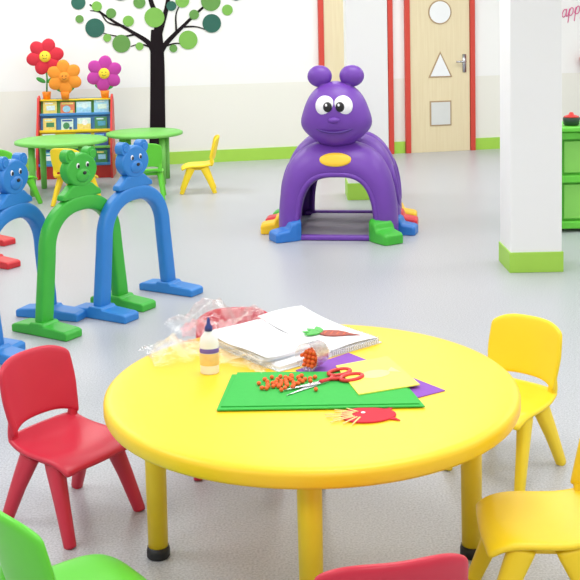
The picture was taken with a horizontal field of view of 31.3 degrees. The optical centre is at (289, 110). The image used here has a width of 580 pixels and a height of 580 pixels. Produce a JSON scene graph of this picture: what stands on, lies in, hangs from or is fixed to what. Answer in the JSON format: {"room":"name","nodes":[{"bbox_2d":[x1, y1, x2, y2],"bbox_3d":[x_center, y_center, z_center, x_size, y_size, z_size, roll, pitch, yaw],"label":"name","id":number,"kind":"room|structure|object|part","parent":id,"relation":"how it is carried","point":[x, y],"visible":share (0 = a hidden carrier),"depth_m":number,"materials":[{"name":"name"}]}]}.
{"room":"kindergarten classroom","nodes":[
{"label":"kindergarten classroom","id":0,"kind":"room"},
{"bbox_2d":[0,149,579,579],"bbox_3d":[0.723,1.076,5.315,10.600,0.100,15.400,-1,5,0],"label":"floor","id":1,"kind":"structure","parent":0,"point":[448,280],"depth_m":5.32,"materials":[{"name":"plastic"}]},
{"bbox_2d":[0,234,15,245],"bbox_3d":[-2.237,0.505,6.938,0.370,0.880,0.672,2,6,32],"label":"arch","id":2,"kind":"object","parent":1,"relation":"on","point":[4,240],"visible":1,"depth_m":7.12,"materials":[{"name":"red plastic"}]},
{"bbox_2d":[0,254,20,269],"bbox_3d":[-2.026,0.560,6.261,0.370,0.880,0.672,2,6,32],"label":"arch","id":3,"kind":"object","parent":1,"relation":"on","point":[7,263],"visible":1,"depth_m":6.44,"materials":[{"name":"red plastic"}]},
{"bbox_2d":[0,316,24,364],"bbox_3d":[-1.472,0.710,4.408,0.370,0.880,0.672,2,6,30],"label":"arch","id":4,"kind":"object","parent":1,"relation":"on","point":[6,350],"visible":0.51,"depth_m":4.66,"materials":[{"name":"blue plastic"}]},
{"bbox_2d":[0,150,42,203],"bbox_3d":[-2.318,0.551,8.660,0.316,0.502,0.366,2,6,30],"label":"child chair","id":5,"kind":"object","parent":1,"relation":"on","point":[3,153],"visible":0.2,"depth_m":8.67,"materials":[{"name":"green plastic"}]},
{"bbox_3d":[-2.389,0.425,8.532,0.288,0.224,0.097,2,6,30],"label":"backrest","id":6,"kind":"part","parent":5,"relation":"part of","materials":[{"name":"green plastic"}]},
{"bbox_3d":[-2.153,0.673,8.709,0.049,0.244,0.146,4,7,44],"label":"leg","id":7,"kind":"part","parent":5,"relation":"part of","materials":[{"name":"green plastic"}]},
{"bbox_2d":[0,152,85,348],"bbox_3d":[-1.332,0.651,5.048,0.370,0.880,0.672,1,5,20],"label":"arch","id":8,"kind":"object","parent":1,"relation":"on","point":[14,201],"visible":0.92,"depth_m":5.06,"materials":[{"name":"blue plastic"}]},
{"bbox_2d":[14,134,107,196],"bbox_3d":[-2.050,0.493,9.325,0.820,0.480,0.820,-3,5,-17],"label":"round table","id":9,"kind":"object","parent":1,"relation":"on","point":[61,140],"visible":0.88,"depth_m":9.15,"materials":[{"name":"green plastic"}]},
{"bbox_3d":[-2.265,0.534,9.105,0.060,0.446,0.060,-3,5,-17],"label":"leg","id":10,"kind":"part","parent":9,"relation":"part of","materials":[{"name":"green plastic"}]},
{"bbox_3d":[-2.272,0.496,9.541,0.060,0.446,0.060,-3,5,-17],"label":"leg","id":11,"kind":"part","parent":9,"relation":"part of","materials":[{"name":"green plastic"}]},
{"bbox_2d":[0,345,144,549],"bbox_3d":[-0.684,1.002,3.170,0.359,0.492,0.310,3,6,37],"label":"child chair","id":12,"kind":"object","parent":1,"relation":"on","point":[35,381],"visible":0.96,"depth_m":3.18,"materials":[{"name":"plastic"}]},
{"bbox_3d":[-0.812,1.135,3.129,0.143,0.239,0.048,1,5,23],"label":"leg","id":13,"kind":"part","parent":12,"relation":"part of","materials":[{"name":"plastic"}]},
{"bbox_3d":[-0.792,0.862,3.237,0.095,0.220,0.283,3,6,37],"label":"backrest","id":14,"kind":"part","parent":12,"relation":"part of","materials":[{"name":"plastic"}]},
{"bbox_3d":[-0.664,1.142,3.018,0.048,0.239,0.143,-5,6,-39],"label":"leg","id":15,"kind":"part","parent":12,"relation":"part of","materials":[{"name":"plastic"}]},
{"bbox_3d":[-0.669,1.010,3.159,0.289,0.066,0.288,3,6,37],"label":"seat","id":16,"kind":"part","parent":12,"relation":"part of","materials":[{"name":"plastic"}]},
{"bbox_3d":[-0.668,1.115,3.320,0.048,0.239,0.143,-5,6,-39],"label":"leg","id":17,"kind":"part","parent":12,"relation":"part of","materials":[{"name":"plastic"}]},
{"bbox_3d":[-0.520,1.122,3.209,0.143,0.239,0.048,1,5,23],"label":"leg","id":18,"kind":"part","parent":12,"relation":"part of","materials":[{"name":"plastic"}]},
{"bbox_2d":[0,510,146,579],"bbox_3d":[-0.468,1.063,2.278,0.377,0.517,0.325,-5,6,-38],"label":"child chair","id":19,"kind":"object","parent":1,"relation":"on","point":[23,553],"visible":1,"depth_m":2.13,"materials":[{"name":"green plastic"}]},
{"bbox_3d":[-0.580,0.930,2.181,0.100,0.231,0.297,-5,6,-38],"label":"backrest","id":20,"kind":"part","parent":19,"relation":"part of","materials":[{"name":"green plastic"}]},
{"bbox_3d":[-0.452,1.071,2.291,0.314,0.081,0.305,-5,6,-38],"label":"seat","id":21,"kind":"part","parent":19,"relation":"part of","materials":[{"name":"green plastic"}]},
{"bbox_2d":[50,148,100,206],"bbox_3d":[-1.796,0.542,8.639,0.316,0.502,0.366,1,5,20],"label":"child chair","id":22,"kind":"object","parent":1,"relation":"on","point":[54,153],"visible":0.22,"depth_m":8.56,"materials":[{"name":"yellow plastic"}]},
{"bbox_3d":[-1.933,0.676,8.621,0.049,0.244,0.146,2,6,34],"label":"leg","id":23,"kind":"part","parent":22,"relation":"part of","materials":[{"name":"yellow plastic"}]},
{"bbox_3d":[-1.844,0.416,8.500,0.288,0.224,0.097,1,5,20],"label":"backrest","id":24,"kind":"part","parent":22,"relation":"part of","materials":[{"name":"yellow plastic"}]},
{"bbox_3d":[-1.639,0.662,8.715,0.049,0.244,0.146,2,6,34],"label":"leg","id":25,"kind":"part","parent":22,"relation":"part of","materials":[{"name":"yellow plastic"}]},
{"bbox_2d":[36,94,115,179],"bbox_3d":[-2.115,0.252,10.227,0.736,0.806,0.340,-2,5,-4],"label":"rack","id":26,"kind":"object","parent":1,"relation":"on","point":[104,169],"visible":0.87,"depth_m":10.22,"materials":[{"name":"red plastic"}]},
{"bbox_3d":[-2.472,0.262,10.202,0.020,0.806,0.340,-2,5,-4],"label":"panel","id":27,"kind":"part","parent":26,"relation":"part of","materials":[{"name":"red plastic"}]},
{"bbox_2d":[26,38,63,98],"bbox_3d":[-2.429,-0.414,10.297,0.366,0.604,0.093,-2,5,-8],"label":"flower","id":28,"kind":"object","parent":26,"relation":"on","point":[44,55],"visible":0.96,"depth_m":10.27,"materials":[{"name":"red fabric"}]},
{"bbox_3d":[-2.428,-0.326,10.311,0.190,0.326,0.026,-2,5,-8],"label":"stem","id":29,"kind":"part","parent":28,"relation":"part of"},
{"bbox_3d":[-2.429,-0.536,10.270,0.112,0.112,0.060,-2,5,-8],"label":"flower","id":30,"kind":"part","parent":28,"relation":"part of","materials":[{"name":"yellow fabric"}]},
{"bbox_3d":[-2.424,-0.151,10.322,0.090,0.075,0.090,-2,5,-8],"label":"pot","id":31,"kind":"part","parent":28,"relation":"part of","materials":[{"name":"orange plastic"}]},
{"bbox_2d":[46,152,51,163],"bbox_3d":[-2.354,0.469,10.104,0.119,0.125,0.033,-2,5,-4],"label":"picture book","id":32,"kind":"object","parent":26,"relation":"on","point":[48,158],"visible":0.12,"depth_m":10.10,"materials":[{"name":"paper"}]},
{"bbox_2d":[43,118,55,129],"bbox_3d":[-2.368,0.141,10.206,0.125,0.126,0.033,-2,5,-4],"label":"picture book","id":33,"kind":"object","parent":26,"relation":"on","point":[48,124],"visible":1,"depth_m":10.20,"materials":[{"name":"yellow paper"}]},
{"bbox_2d":[43,101,56,113],"bbox_3d":[-2.376,-0.024,10.257,0.135,0.130,0.034,-2,5,-4],"label":"picture book","id":34,"kind":"object","parent":26,"relation":"on","point":[48,107],"visible":1,"depth_m":10.25,"materials":[{"name":"yellow paper"}]},
{"bbox_2d":[47,60,80,99],"bbox_3d":[-2.227,-0.308,10.232,0.326,0.394,0.093,-2,5,-8],"label":"flower","id":35,"kind":"object","parent":26,"relation":"on","point":[64,77],"visible":1,"depth_m":10.21,"materials":[{"name":"orange fabric"}]},
{"bbox_3d":[-2.224,-0.149,10.247,0.090,0.075,0.090,-2,5,-8],"label":"pot","id":36,"kind":"part","parent":35,"relation":"part of","materials":[{"name":"orange plastic"}]},
{"bbox_3d":[-2.225,-0.329,10.213,0.106,0.106,0.060,-2,5,-8],"label":"flower","id":37,"kind":"part","parent":35,"relation":"part of","materials":[{"name":"orange fabric"}]},
{"bbox_2d":[61,119,72,129],"bbox_3d":[-2.197,0.142,10.218,0.117,0.116,0.032,-2,5,-4],"label":"picture book","id":38,"kind":"object","parent":26,"relation":"on","point":[66,124],"visible":1,"depth_m":10.21,"materials":[{"name":"white paper"}]},
{"bbox_2d":[60,102,74,112],"bbox_3d":[-2.205,-0.025,10.269,0.139,0.122,0.033,-2,5,-4],"label":"picture book","id":39,"kind":"object","parent":26,"relation":"on","point":[65,107],"visible":1,"depth_m":10.26,"materials":[{"name":"paper"}]},
{"bbox_2d":[40,98,109,100],"bbox_3d":[-2.131,-0.112,10.310,0.690,0.012,0.100,-2,5,-4],"label":"shelf","id":40,"kind":"object","parent":26,"relation":"attached to","point":[57,99],"depth_m":10.28,"materials":[{"name":"yellow plastic"}]},
{"bbox_3d":[-2.099,0.601,10.137,0.690,0.125,0.012,-2,5,-4],"label":"kick panel","id":41,"kind":"part","parent":26,"relation":"part of","materials":[{"name":"plastic"}]},
{"bbox_2d":[76,101,90,112],"bbox_3d":[-2.047,-0.029,10.279,0.146,0.122,0.034,-2,5,-4],"label":"picture book","id":42,"kind":"object","parent":26,"relation":"on","point":[81,107],"visible":1,"depth_m":10.27,"materials":[{"name":"blue paper"}]},
{"bbox_2d":[77,118,90,128],"bbox_3d":[-2.034,0.134,10.229,0.131,0.123,0.034,-2,5,-4],"label":"picture book","id":43,"kind":"object","parent":26,"relation":"on","point":[82,123],"visible":1,"depth_m":10.22,"materials":[{"name":"yellow paper"}]},
{"bbox_2d":[95,116,106,128],"bbox_3d":[-1.869,0.125,10.241,0.122,0.130,0.034,-2,5,-4],"label":"picture book","id":44,"kind":"object","parent":26,"relation":"on","point":[100,122],"visible":1,"depth_m":10.24,"materials":[{"name":"green paper"}]},
{"bbox_2d":[94,132,107,145],"bbox_3d":[-1.855,0.285,10.191,0.134,0.137,0.035,-2,5,-4],"label":"picture book","id":45,"kind":"object","parent":26,"relation":"on","point":[102,134],"visible":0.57,"depth_m":10.19,"materials":[{"name":"blue paper"}]},
{"bbox_2d":[94,99,108,111],"bbox_3d":[-1.874,-0.042,10.293,0.145,0.138,0.036,-2,5,-4],"label":"picture book","id":46,"kind":"object","parent":26,"relation":"on","point":[99,105],"visible":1,"depth_m":10.29,"materials":[{"name":"blue paper"}]},
{"bbox_2d":[95,150,107,162],"bbox_3d":[-1.847,0.452,10.140,0.117,0.131,0.034,-2,5,-4],"label":"picture book","id":47,"kind":"object","parent":26,"relation":"on","point":[101,155],"visible":0.84,"depth_m":10.13,"materials":[{"name":"paper"}]},
{"bbox_2d":[87,55,120,97],"bbox_3d":[-1.847,-0.337,10.305,0.340,0.424,0.093,-2,5,-8],"label":"flower","id":48,"kind":"object","parent":26,"relation":"on","point":[103,74],"visible":1,"depth_m":10.28,"materials":[{"name":"pink fabric"}]},
{"bbox_3d":[-1.844,-0.164,10.322,0.090,0.075,0.090,-2,5,-8],"label":"pot","id":49,"kind":"part","parent":48,"relation":"part of","materials":[{"name":"orange plastic"}]},
{"bbox_3d":[-1.846,-0.369,10.286,0.109,0.109,0.060,-2,5,-8],"label":"flower","id":50,"kind":"part","parent":48,"relation":"part of","materials":[{"name":"yellow fabric"}]},
{"bbox_3d":[-1.758,0.242,10.252,0.020,0.806,0.340,-2,5,-4],"label":"panel","id":51,"kind":"part","parent":26,"relation":"part of","materials":[{"name":"red plastic"}]},
{"bbox_2d":[12,146,155,341],"bbox_3d":[-1.049,0.627,5.255,0.370,0.880,0.672,2,6,32],"label":"arch","id":52,"kind":"object","parent":1,"relation":"on","point":[77,169],"visible":0.91,"depth_m":5.14,"materials":[{"name":"green plastic"}]},
{"bbox_2d":[75,139,202,323],"bbox_3d":[-0.820,0.598,5.524,0.370,0.880,0.672,2,6,31],"label":"arch","id":53,"kind":"object","parent":1,"relation":"on","point":[131,161],"visible":0.99,"depth_m":5.44,"materials":[{"name":"blue plastic"}]},
{"bbox_2d":[106,128,182,183],"bbox_3d":[-1.371,0.436,9.813,0.720,0.480,0.720,-3,5,-17],"label":"round table","id":54,"kind":"object","parent":1,"relation":"on","point":[124,135],"visible":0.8,"depth_m":9.64,"materials":[{"name":"green plastic"}]},
{"bbox_3d":[-1.184,0.464,9.634,0.060,0.446,0.060,-3,5,-17],"label":"leg","id":55,"kind":"part","parent":54,"relation":"part of","materials":[{"name":"green plastic"}]},
{"bbox_3d":[-1.190,0.432,10.000,0.060,0.446,0.060,-3,5,-17],"label":"leg","id":56,"kind":"part","parent":54,"relation":"part of","materials":[{"name":"green plastic"}]},
{"bbox_2d":[130,143,165,201],"bbox_3d":[-1.228,0.511,8.857,0.316,0.502,0.366,-2,5,-5],"label":"child chair","id":57,"kind":"object","parent":1,"relation":"on","point":[154,151],"visible":0.46,"depth_m":8.73,"materials":[{"name":"green plastic"}]},
{"bbox_3d":[-1.229,0.518,8.877,0.296,0.079,0.305,-2,5,-5],"label":"seat","id":58,"kind":"part","parent":57,"relation":"part of","materials":[{"name":"green plastic"}]},
{"bbox_3d":[-1.219,0.384,8.711,0.288,0.224,0.097,-2,5,-5],"label":"backrest","id":59,"kind":"part","parent":57,"relation":"part of","materials":[{"name":"green plastic"}]},
{"bbox_3d":[-1.096,0.642,8.804,0.049,0.244,0.146,-3,5,-19],"label":"leg","id":60,"kind":"part","parent":57,"relation":"part of","materials":[{"name":"green plastic"}]},
{"bbox_2d":[180,135,219,194],"bbox_3d":[-0.801,0.472,9.196,0.366,0.502,0.316,-2,5,-5],"label":"child chair","id":61,"kind":"object","parent":1,"relation":"on","point":[190,167],"visible":1,"depth_m":9.07,"materials":[{"name":"yellow plastic"}]},
{"bbox_3d":[-0.899,0.614,9.075,0.141,0.244,0.068,-2,5,-5],"label":"leg","id":62,"kind":"part","parent":61,"relation":"part of","materials":[{"name":"yellow plastic"}]},
{"bbox_3d":[-0.820,0.481,9.195,0.305,0.079,0.296,-2,5,-5],"label":"seat","id":63,"kind":"part","parent":61,"relation":"part of","materials":[{"name":"yellow plastic"}]},
{"bbox_3d":[-0.712,0.609,9.093,0.146,0.244,0.049,0,5,9],"label":"leg","id":64,"kind":"part","parent":61,"relation":"part of","materials":[{"name":"yellow plastic"}]},
{"bbox_3d":[-0.670,0.330,9.196,0.097,0.224,0.288,-2,5,-5],"label":"backrest","id":65,"kind":"part","parent":61,"relation":"part of","materials":[{"name":"yellow plastic"}]},
{"bbox_2d":[194,307,266,480],"bbox_3d":[-0.181,0.960,3.555,0.306,0.487,0.355,-2,5,-4],"label":"child chair","id":66,"kind":"object","parent":1,"relation":"on","point":[221,312],"visible":0.1,"depth_m":3.69,"materials":[{"name":"plastic"}]},
{"bbox_3d":[-0.193,0.815,3.674,0.280,0.217,0.094,-2,5,-4],"label":"backrest","id":67,"kind":"part","parent":66,"relation":"part of","materials":[{"name":"plastic"}]},
{"bbox_2d":[103,324,520,579],"bbox_3d":[0.063,1.001,2.888,1.134,0.500,1.134,-1,5,2],"label":"round table","id":68,"kind":"object","parent":1,"relation":"on","point":[166,414],"visible":0.79,"depth_m":2.58,"materials":[{"name":"yellow plastic"}]},
{"bbox_3d":[-0.376,1.018,2.904,0.068,0.422,0.068,-1,5,2],"label":"leg","id":69,"kind":"part","parent":68,"relation":"part of","materials":[{"name":"yellow plastic"}]},
{"bbox_2d":[137,333,199,364],"bbox_3d":[-0.347,0.703,3.123,0.196,0.063,0.200,-4,6,-26],"label":"bag","id":70,"kind":"object","parent":68,"relation":"on","point":[170,338],"visible":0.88,"depth_m":3.12,"materials":[{"name":"clear plastic"}]},
{"bbox_2d":[182,318,233,332],"bbox_3d":[-0.259,0.678,3.276,0.176,0.042,0.115,-2,5,-12],"label":"bag","id":71,"kind":"object","parent":68,"relation":"on","point":[193,319],"visible":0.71,"depth_m":3.29,"materials":[{"name":"clear plastic"}]},
{"bbox_2d":[199,317,218,374],"bbox_3d":[-0.231,0.669,2.954,0.055,0.162,0.042,-1,5,0],"label":"glue bottle","id":72,"kind":"object","parent":68,"relation":"on","point":[209,345],"visible":1,"depth_m":2.94,"materials":[{"name":"white plastic"}]},
{"bbox_2d":[166,298,265,331],"bbox_3d":[-0.237,0.652,3.348,0.329,0.083,0.155,-3,5,-17],"label":"bag","id":73,"kind":"object","parent":68,"relation":"on","point":[259,310],"visible":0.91,"depth_m":3.36,"materials":[{"name":"clear plastic"}]},
{"bbox_2d":[219,347,275,371],"bbox_3d":[-0.136,0.721,3.034,0.236,0.032,0.140,2,6,34],"label":"bag","id":74,"kind":"object","parent":68,"relation":"on","point":[223,347],"visible":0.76,"depth_m":3.02,"materials":[{"name":"clear plastic"}]},
{"bbox_2d":[219,306,381,371],"bbox_3d":[0.007,0.698,3.222,0.406,0.047,0.390,-5,6,-38],"label":"sketchbook","id":75,"kind":"object","parent":68,"relation":"on","point":[294,320],"visible":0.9,"depth_m":3.23,"materials":[{"name":"paper"}]},
{"bbox_2d":[213,319,316,363],"bbox_3d":[-0.089,0.696,3.152,0.228,0.036,0.318,-5,6,-35],"label":"pad","id":76,"kind":"object","parent":75,"relation":"on","point":[263,341],"visible":0.91,"depth_m":3.14,"materials":[{"name":"paper"}]},
{"bbox_2d":[302,326,359,335],"bbox_3d":[0.131,0.692,3.234,0.184,0.004,0.092,0,5,14],"label":"craft","id":77,"kind":"object","parent":75,"relation":"on","point":[318,330],"visible":1,"depth_m":3.23},
{"bbox_3d":[0.049,1.049,2.451,0.068,0.422,0.068,-1,5,2],"label":"leg","id":78,"kind":"part","parent":68,"relation":"part of","materials":[{"name":"yellow plastic"}]},
{"bbox_2d":[217,374,424,410],"bbox_3d":[0.079,0.753,2.791,0.535,0.004,0.270,-1,5,0],"label":"sheet","id":79,"kind":"object","parent":68,"relation":"on","point":[421,404],"visible":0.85,"depth_m":2.66,"materials":[{"name":"green paper"}]},
{"bbox_2d":[221,371,419,406],"bbox_3d":[0.077,0.749,2.801,0.513,0.003,0.266,-1,5,0],"label":"sheet","id":80,"kind":"object","parent":79,"relation":"on","point":[244,391],"visible":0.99,"depth_m":2.74,"materials":[{"name":"green paper"}]},
{"bbox_2d":[283,367,363,395],"bbox_3d":[0.083,0.739,2.824,0.258,0.012,0.106,-5,6,-36],"label":"scissors","id":81,"kind":"object","parent":80,"relation":"on","point":[340,377],"visible":1,"depth_m":2.84,"materials":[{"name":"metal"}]},
{"bbox_3d":[0.038,0.744,2.797,0.154,0.002,0.021,-4,6,-31],"label":"blade","id":82,"kind":"part","parent":81,"relation":"part of","materials":[{"name":"metal"}]},
{"bbox_3d":[0.043,0.747,2.790,0.154,0.002,0.021,-6,7,-41],"label":"blade","id":83,"kind":"part","parent":81,"relation":"part of","materials":[{"name":"metal"}]},
{"bbox_3d":[0.120,0.733,2.881,0.131,0.012,0.053,-6,7,-42],"label":"handle","id":84,"kind":"part","parent":81,"relation":"part of","materials":[{"name":"red plastic"}]},
{"bbox_3d":[0.148,0.736,2.842,0.131,0.012,0.053,-4,6,-31],"label":"handle","id":85,"kind":"part","parent":81,"relation":"part of","materials":[{"name":"red plastic"}]},
{"bbox_2d":[336,356,419,394],"bbox_3d":[0.233,0.734,2.883,0.181,0.005,0.267,-3,5,-15],"label":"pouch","id":86,"kind":"object","parent":80,"relation":"on","point":[381,374],"visible":1,"depth_m":2.86,"materials":[{"name":"yellow paper"}]},
{"bbox_2d":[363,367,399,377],"bbox_3d":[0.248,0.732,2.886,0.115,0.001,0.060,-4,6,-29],"label":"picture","id":87,"kind":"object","parent":86,"relation":"on","point":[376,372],"depth_m":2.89},
{"bbox_2d":[325,407,399,424],"bbox_3d":[0.180,0.767,2.612,0.183,0.007,0.115,-2,5,-5],"label":"craft","id":88,"kind":"object","parent":68,"relation":"on","point":[355,415],"visible":1,"depth_m":2.60,"materials":[{"name":"red paper"}]},
{"bbox_2d":[296,353,444,397],"bbox_3d":[0.206,0.746,2.876,0.221,0.003,0.408,-5,6,-36],"label":"sheet","id":89,"kind":"object","parent":68,"relation":"on","point":[424,389],"visible":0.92,"depth_m":2.96,"materials":[{"name":"purple paper"}]},
{"bbox_2d":[295,340,329,370],"bbox_3d":[0.068,0.697,2.965,0.082,0.082,0.066,3,6,38],"label":"plastic cup","id":90,"kind":"object","parent":89,"relation":"on","point":[325,348],"visible":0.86,"depth_m":2.95,"materials":[{"name":"clear plastic"}]},
{"bbox_3d":[0.503,1.002,2.874,0.068,0.422,0.068,-1,5,2],"label":"leg","id":91,"kind":"part","parent":68,"relation":"part of","materials":[{"name":"yellow plastic"}]},
{"bbox_2d":[261,65,417,245],"bbox_3d":[0.351,0.256,7.388,1.128,1.187,1.139,-1,5,8],"label":"tunnel","id":92,"kind":"object","parent":1,"relation":"on","point":[336,117],"visible":1,"depth_m":7.03,"materials":[{"name":"purple plastic"}]},
{"bbox_3d":[0.319,0.864,7.053,0.660,0.036,0.060,-1,5,8],"label":"sill","id":93,"kind":"part","parent":92,"relation":"part of","materials":[{"name":"purple plastic"}]},
{"bbox_3d":[0.443,0.783,7.950,0.660,0.036,0.060,-1,5,8],"label":"sill","id":94,"kind":"part","parent":92,"relation":"part of","materials":[{"name":"plastic"}]},
{"bbox_2d":[314,553,468,579],"bbox_3d":[0.162,1.061,2.066,0.335,0.532,0.388,-2,5,-12],"label":"child chair","id":95,"kind":"object","parent":1,"relation":"on","point":[445,566],"visible":1,"depth_m":1.86,"materials":[{"name":"plastic"}]},
{"bbox_2d":[446,314,565,490],"bbox_3d":[0.723,0.955,3.451,0.300,0.477,0.348,3,7,42],"label":"child chair","id":96,"kind":"object","parent":1,"relation":"on","point":[520,343],"visible":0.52,"depth_m":3.48,"materials":[{"name":"yellow plastic"}]},
{"bbox_3d":[0.740,1.090,3.304,0.047,0.232,0.139,1,6,28],"label":"leg","id":97,"kind":"part","parent":96,"relation":"part of","materials":[{"name":"yellow plastic"}]},
{"bbox_3d":[0.805,0.813,3.535,0.274,0.213,0.092,3,7,42],"label":"backrest","id":98,"kind":"part","parent":96,"relation":"part of","materials":[{"name":"yellow plastic"}]},
{"bbox_3d":[0.711,0.963,3.438,0.279,0.064,0.280,3,7,42],"label":"seat","id":99,"kind":"part","parent":96,"relation":"part of","materials":[{"name":"yellow plastic"}]},
{"bbox_3d":[0.860,1.076,3.438,0.139,0.232,0.047,-5,6,-34],"label":"leg","id":100,"kind":"part","parent":96,"relation":"part of","materials":[{"name":"yellow plastic"}]},
{"bbox_2d":[468,439,579,579],"bbox_3d":[0.641,1.019,2.599,0.366,0.502,0.316,-1,5,4],"label":"child chair","id":101,"kind":"object","parent":1,"relation":"on","point":[521,525],"visible":1,"depth_m":2.57,"materials":[{"name":"yellow plastic"}]},
{"bbox_3d":[0.538,1.138,2.739,0.146,0.244,0.049,0,5,18],"label":"leg","id":102,"kind":"part","parent":101,"relation":"part of","materials":[{"name":"yellow plastic"}]},
{"bbox_3d":[0.522,1.160,2.496,0.146,0.244,0.049,-2,5,-10],"label":"leg","id":103,"kind":"part","parent":101,"relation":"part of","materials":[{"name":"yellow plastic"}]},
{"bbox_3d":[0.622,1.028,2.601,0.305,0.079,0.296,-1,5,4],"label":"seat","id":104,"kind":"part","parent":101,"relation":"part of","materials":[{"name":"yellow plastic"}]},
{"bbox_3d":[0.711,1.157,2.483,0.146,0.244,0.049,0,5,18],"label":"leg","id":105,"kind":"part","parent":101,"relation":"part of","materials":[{"name":"yellow plastic"}]},
{"bbox_3d":[0.773,0.878,2.577,0.097,0.224,0.288,-1,5,4],"label":"backrest","id":106,"kind":"part","parent":101,"relation":"part of","materials":[{"name":"yellow plastic"}]},
{"bbox_2d":[562,121,579,228],"bbox_3d":[2.310,0.447,7.291,1.025,0.740,0.440,-1,5,0],"label":"play kitchen","id":107,"kind":"object","parent":1,"relation":"on","point":[570,135],"visible":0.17,"depth_m":7.13,"materials":[{"name":"green plastic"}]},
{"bbox_2d":[562,121,579,131],"bbox_3d":[2.303,0.104,7.261,1.020,0.030,0.440,-1,5,0],"label":"countertop","id":108,"kind":"structure","parent":107,"relation":"on","point":[565,128],"depth_m":7.04,"materials":[{"name":"green plastic"}]},
{"bbox_3d":[2.304,0.163,7.101,0.920,0.050,0.040,-1,5,0],"label":"rail","id":109,"kind":"part","parent":107,"relation":"part of","materials":[{"name":"green plastic"}]},
{"bbox_3d":[2.310,0.462,7.127,0.920,0.050,0.040,-1,5,0],"label":"rail","id":110,"kind":"part","parent":107,"relation":"part of","materials":[{"name":"green plastic"}]},
{"bbox_3d":[2.317,0.780,7.154,0.920,0.050,0.040,-1,5,0],"label":"rail","id":111,"kind":"part","parent":107,"relation":"part of","materials":[{"name":"green plastic"}]},
{"bbox_2d":[563,112,579,125],"bbox_3d":[1.993,0.055,7.186,0.199,0.092,0.116,-1,5,0],"label":"pot","id":112,"kind":"object","parent":107,"relation":"on","point":[570,119],"visible":1,"depth_m":7.14,"materials":[{"name":"plastic"}]},
{"bbox_3d":[1.951,0.028,7.183,0.108,0.036,0.108,-1,5,0],"label":"lid","id":113,"kind":"part","parent":112,"relation":"part of","materials":[{"name":"red plastic"}]},
{"bbox_3d":[2.007,0.317,7.128,0.250,0.220,0.020,-1,5,0],"label":"panel","id":114,"kind":"part","parent":107,"relation":"part of","materials":[{"name":"green plastic"}]},
{"bbox_3d":[2.014,0.626,7.155,0.250,0.240,0.020,-1,5,0],"label":"panel","id":115,"kind":"part","parent":107,"relation":"part of","materials":[{"name":"green plastic"}]},
{"bbox_2d":[0,0,579,158],"bbox_3d":[0.583,-1.006,11.353,10.600,3.000,0.200,-2,5,-11],"label":"wall","id":116,"kind":"structure","parent":0,"point":[245,82],"depth_m":11.04,"materials":[{"name":"paint"}]},
{"bbox_2d":[71,0,236,144],"bbox_3d":[-1.378,-0.736,10.870,1.769,2.365,0.011,-2,5,-11],"label":"mural","id":117,"kind":"object","parent":116,"relation":"attached to","point":[154,17],"visible":0.95,"depth_m":10.88},
{"bbox_2d":[25,146,297,170],"bbox_3d":[-1.971,0.533,10.859,4.685,0.130,0.017,-2,5,-11],"label":"baseboard","id":118,"kind":"structure","parent":116,"relation":"attached to","point":[228,155],"depth_m":11.12,"materials":[{"name":"green paint"}]},
{"bbox_2d":[317,0,393,153],"bbox_3d":[0.724,-0.567,11.267,0.830,2.135,0.094,-2,5,-11],"label":"door","id":119,"kind":"structure","parent":116,"relation":"in","point":[330,12],"depth_m":11.23,"materials":[{"name":"brown wood"}]},
{"bbox_2d":[394,141,404,153],"bbox_3d":[1.213,0.410,11.487,0.130,0.130,0.016,-2,5,-11],"label":"baseboard","id":120,"kind":"structure","parent":116,"relation":"attached to","point":[399,147],"depth_m":11.48,"materials":[{"name":"green paint"}]},
{"bbox_2d":[404,0,475,152],"bbox_3d":[1.665,-0.604,11.453,0.810,2.135,0.094,-2,5,-11],"label":"door","id":121,"kind":"structure","parent":116,"relation":"in","point":[440,103],"depth_m":11.49,"materials":[{"name":"brown wood"}]},
{"bbox_3d":[1.653,-1.085,11.423,0.270,0.270,0.010,-2,5,-11],"label":"vision panel","id":122,"kind":"part","parent":121,"relation":"part of","materials":[{"name":"white glass"}]},
{"bbox_3d":[1.665,-0.512,11.473,0.280,0.290,0.010,-2,5,-11],"label":"vision panel","id":123,"kind":"part","parent":121,"relation":"part of","materials":[{"name":"white glass"}]},
{"bbox_3d":[1.677,0.030,11.520,0.250,0.280,0.010,-2,5,-11],"label":"vision panel","id":124,"kind":"part","parent":121,"relation":"part of","materials":[{"name":"white glass"}]},
{"bbox_3d":[1.901,-0.524,11.491,0.130,0.200,0.064,-2,5,-11],"label":"handle","id":125,"kind":"part","parent":121,"relation":"part of","materials":[{"name":"metal"}]},
{"bbox_2d":[476,137,499,149],"bbox_3d":[3.809,0.310,11.998,3.525,0.130,0.016,-2,5,-11],"label":"baseboard","id":126,"kind":"structure","parent":116,"relation":"attached to","point":[492,142],"depth_m":11.68,"materials":[{"name":"green paint"}]},
{"bbox_2d":[562,6,579,21],"bbox_3d":[3.189,-1.114,11.757,0.421,0.229,0.008,-2,5,-11],"label":"lettering","id":127,"kind":"object","parent":116,"relation":"attached to","point":[566,15],"depth_m":11.75},
{"bbox_2d":[343,0,388,199],"bbox_3d":[0.624,-0.769,8.637,0.356,3.000,0.356,-1,5,0],"label":"pillar","id":128,"kind":"structure","parent":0,"point":[364,21],"depth_m":8.50,"materials":[{"name":"paint"}]},
{"bbox_2d":[499,0,563,272],"bbox_3d":[1.408,-0.562,6.077,0.316,3.000,0.316,-1,5,0],"label":"pillar","id":129,"kind":"structure","parent":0,"point":[530,241],"depth_m":6.00,"materials":[{"name":"paint"}]}
]}

